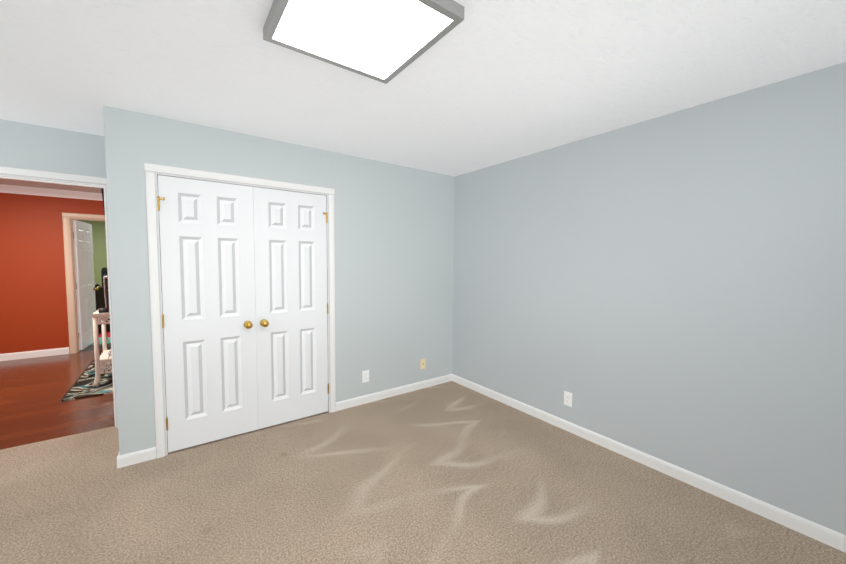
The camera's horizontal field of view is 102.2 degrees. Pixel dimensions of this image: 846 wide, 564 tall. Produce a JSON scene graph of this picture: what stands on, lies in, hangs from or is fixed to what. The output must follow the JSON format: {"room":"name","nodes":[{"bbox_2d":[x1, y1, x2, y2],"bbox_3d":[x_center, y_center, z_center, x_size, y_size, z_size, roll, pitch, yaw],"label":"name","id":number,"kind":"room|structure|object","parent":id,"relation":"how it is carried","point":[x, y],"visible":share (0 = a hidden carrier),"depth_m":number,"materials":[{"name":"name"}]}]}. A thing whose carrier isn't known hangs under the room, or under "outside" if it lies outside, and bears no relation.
{"room":"empty bedroom","nodes":[
{"label":"empty bedroom","id":0,"kind":"room"},
{"bbox_2d":[0,193,103,353],"bbox_3d":[-5.592,-0.126,5.012,2.670,2.440,0.120,-2,4,-36],"label":"wall","id":1,"kind":"structure","parent":0,"point":[33,307],"depth_m":4.93,"materials":[{"name":"orange paint"}]},
{"bbox_2d":[0,347,68,360],"bbox_3d":[-6.000,1.060,4.710,1.585,0.100,0.014,-2,4,-36],"label":"baseboard","id":2,"kind":"structure","parent":1,"relation":"attached to","point":[30,354],"depth_m":4.95,"materials":[{"name":"white wood"}]},
{"bbox_2d":[0,184,102,200],"bbox_3d":[-5.616,-1.285,4.785,2.430,0.100,0.095,-2,4,-36],"label":"crown molding","id":3,"kind":"structure","parent":1,"relation":"attached to","point":[14,189],"depth_m":4.90,"materials":[{"name":"white wood"}]},
{"bbox_2d":[62,212,104,353],"bbox_3d":[-4.999,0.012,5.454,0.960,2.120,0.156,-2,4,-36],"label":"door frame","id":4,"kind":"structure","parent":1,"relation":"attached to","point":[67,218],"depth_m":5.16,"materials":[{"name":"beige wood"}]},
{"bbox_2d":[72,220,98,349],"bbox_3d":[-5.517,0.035,5.627,0.178,2.020,0.826,-2,4,-36],"label":"door","id":5,"kind":"structure","parent":1,"relation":"in","point":[84,270],"depth_m":5.53,"materials":[{"name":"white paint"}]},
{"bbox_2d":[0,119,106,177],"bbox_3d":[-3.004,0.038,2.647,1.300,2.440,0.120,-2,4,-36],"label":"wall","id":6,"kind":"structure","parent":0,"point":[32,146],"depth_m":2.62,"materials":[{"name":"blue paint"}]},
{"bbox_2d":[0,166,117,427],"bbox_3d":[-2.985,0.205,2.672,0.940,2.105,0.156,-2,4,-36],"label":"door frame","id":7,"kind":"structure","parent":6,"relation":"attached to","point":[13,173],"depth_m":2.74,"materials":[{"name":"grey wood"}]},
{"bbox_2d":[0,349,114,449],"bbox_3d":[-4.623,1.236,3.646,2.550,0.100,3.430,-2,4,-36],"label":"floor","id":8,"kind":"structure","parent":0,"point":[33,392],"depth_m":3.40,"materials":[{"name":"laminate"}]},
{"bbox_2d":[60,360,112,401],"bbox_3d":[-3.911,1.147,4.291,0.585,0.014,1.680,-2,4,-36],"label":"area rug","id":9,"kind":"object","parent":8,"relation":"on","point":[104,387],"visible":0.46,"depth_m":3.82,"materials":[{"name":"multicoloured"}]},
{"bbox_2d":[92,310,111,386],"bbox_3d":[-3.734,0.748,4.114,0.305,0.826,0.630,-2,4,-36],"label":"stand","id":10,"kind":"object","parent":9,"relation":"on","point":[102,360],"visible":0.54,"depth_m":3.85,"materials":[{"name":"white wood"}]},
{"bbox_2d":[98,307,108,312],"bbox_3d":[-3.656,0.319,3.924,0.184,0.048,0.103,4,5,44],"label":"controller","id":11,"kind":"object","parent":10,"relation":"on","point":[102,310],"visible":0.88,"depth_m":3.87,"materials":[{"name":"black plastic"}]},
{"bbox_2d":[103,276,108,307],"bbox_3d":[-3.795,0.130,4.159,0.150,0.400,0.260,-2,4,-36],"label":"console","id":12,"kind":"object","parent":10,"relation":"on","point":[106,292],"visible":0.31,"depth_m":4.05,"materials":[{"name":"black plastic"}]},
{"bbox_2d":[78,220,106,285],"bbox_3d":[-7.476,-0.335,8.210,3.640,2.440,0.120,-2,4,-36],"label":"wall","id":13,"kind":"structure","parent":0,"point":[99,244],"depth_m":8.02,"materials":[{"name":"paint"}]},
{"bbox_2d":[79,343,110,351],"bbox_3d":[-6.371,1.034,6.759,3.400,0.100,3.670,-2,4,-36],"label":"floor","id":14,"kind":"structure","parent":0,"point":[90,348],"depth_m":5.50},
{"bbox_2d":[89,337,110,345],"bbox_3d":[-5.567,1.026,6.062,0.720,0.014,0.660,-2,4,-36],"label":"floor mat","id":15,"kind":"object","parent":14,"relation":"on","point":[100,340],"visible":0.1,"depth_m":5.91,"materials":[{"name":"teal fabric"}]},
{"bbox_2d":[95,286,109,333],"bbox_3d":[-6.314,0.541,6.640,1.100,0.900,0.485,-2,4,-36],"label":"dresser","id":16,"kind":"object","parent":14,"relation":"on","point":[99,298],"depth_m":6.50,"materials":[{"name":"black wood"}]},
{"bbox_2d":[101,267,107,286],"bbox_3d":[-6.203,-0.099,6.685,0.110,0.372,0.186,-2,4,-36],"label":"tower speaker","id":17,"kind":"object","parent":16,"relation":"on","point":[104,271],"visible":0.35,"depth_m":6.60},
{"bbox_2d":[168,411,328,453],"bbox_3d":[-1.304,1.246,3.957,2.920,0.100,1.380,-2,4,-36],"label":"floor","id":18,"kind":"structure","parent":0,"point":[244,433],"depth_m":2.93,"materials":[{"name":"beige carpet"}]},
{"bbox_2d":[103,105,454,454],"bbox_3d":[-0.900,0.020,3.241,3.040,2.440,0.120,-2,4,-36],"label":"wall","id":19,"kind":"structure","parent":0,"point":[394,248],"depth_m":3.28,"materials":[{"name":"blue paint"}]},
{"bbox_2d":[117,453,128,468],"bbox_3d":[-2.322,1.225,2.658,0.014,0.082,0.755,-2,4,-36],"label":"baseboard","id":20,"kind":"structure","parent":19,"relation":"attached to","point":[120,458],"depth_m":2.37,"materials":[{"name":"white wood"}]},
{"bbox_2d":[157,175,257,451],"bbox_3d":[-1.627,0.247,2.635,0.616,2.024,0.107,-2,4,-36],"label":"closet door","id":21,"kind":"structure","parent":19,"relation":"in","point":[207,272],"depth_m":2.63,"materials":[{"name":"white paint"}]},
{"bbox_2d":[144,162,335,457],"bbox_3d":[-1.414,0.205,2.866,1.362,2.107,0.138,-2,4,-36],"label":"trim","id":22,"kind":"structure","parent":19,"relation":"attached to","point":[153,172],"depth_m":2.48,"materials":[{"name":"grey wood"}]},
{"bbox_2d":[253,187,328,428],"bbox_3d":[-1.127,0.229,2.999,0.616,2.024,0.107,-2,4,-36],"label":"closet door","id":23,"kind":"structure","parent":19,"relation":"in","point":[290,260],"depth_m":3.00,"materials":[{"name":"white paint"}]},
{"bbox_2d":[362,370,368,382],"bbox_3d":[-0.579,0.956,3.457,0.070,0.115,0.010,-2,4,-36],"label":"outlet","id":24,"kind":"object","parent":19,"relation":"attached to","point":[365,376],"visible":1,"depth_m":3.45,"materials":[{"name":"white plastic"}]},
{"bbox_2d":[336,374,452,410],"bbox_3d":[-0.248,1.179,3.711,1.460,0.082,0.014,-2,4,-36],"label":"baseboard","id":25,"kind":"structure","parent":19,"relation":"attached to","point":[349,403],"depth_m":3.64,"materials":[{"name":"white wood"}]},
{"bbox_2d":[420,358,425,368],"bbox_3d":[0.003,0.929,3.876,0.070,0.115,0.016,-2,4,-36],"label":"outlet plate","id":26,"kind":"object","parent":19,"relation":"attached to","point":[422,363],"visible":1,"depth_m":3.88,"materials":[{"name":"beige plastic"}]},
{"bbox_2d":[0,381,845,563],"bbox_3d":[-0.517,1.378,1.881,4.100,0.100,4.270,-2,4,-36],"label":"floor carpet","id":27,"kind":"object","parent":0,"point":[451,472],"visible":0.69,"depth_m":2.05,"materials":[{"name":"beige carpet"}]},
{"bbox_2d":[0,0,845,192],"bbox_3d":[-3.193,-1.326,4.149,5.840,0.100,11.610,-2,4,-36],"label":"ceiling","id":28,"kind":"structure","parent":0,"point":[484,84],"depth_m":1.80,"materials":[{"name":"white paint"}]},
{"bbox_2d":[263,0,463,83],"bbox_3d":[-0.264,-1.062,1.407,0.610,0.048,0.610,-2,4,-36],"label":"ceiling light panel","id":29,"kind":"object","parent":28,"relation":"attached to","point":[385,41],"visible":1,"depth_m":1.41,"materials":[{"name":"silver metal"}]},
{"bbox_2d":[452,62,845,534],"bbox_3d":[1.028,0.034,3.279,0.120,2.440,5.090,-2,4,-36],"label":"wall","id":30,"kind":"structure","parent":0,"point":[670,288],"depth_m":2.22,"materials":[{"name":"blue paint"}]},
{"bbox_2d":[564,391,571,406],"bbox_3d":[1.240,1.001,2.925,0.010,0.115,0.070,-2,4,-36],"label":"outlet","id":31,"kind":"object","parent":30,"relation":"attached to","point":[567,398],"visible":1,"depth_m":2.92,"materials":[{"name":"white plastic"}]},
{"bbox_2d":[453,374,845,552],"bbox_3d":[1.361,1.249,2.767,0.014,0.082,3.440,-2,4,-36],"label":"baseboard","id":32,"kind":"structure","parent":30,"relation":"attached to","point":[821,533],"depth_m":2.24,"materials":[{"name":"white wood"}]},
{"bbox_3d":[-3.548,-0.071,4.376,0.120,2.440,3.320,-2,4,-36],"label":"wall","id":33,"kind":"structure","parent":0,"visible":0},
{"bbox_2d":[101,188,104,214],"bbox_3d":[-3.360,-0.640,3.825,0.191,0.715,1.230,-2,4,-36],"label":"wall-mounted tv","id":34,"kind":"object","parent":33,"relation":"attached to","point":[102,189],"depth_m":3.27,"materials":[{"name":"black plastic"}]}
]}

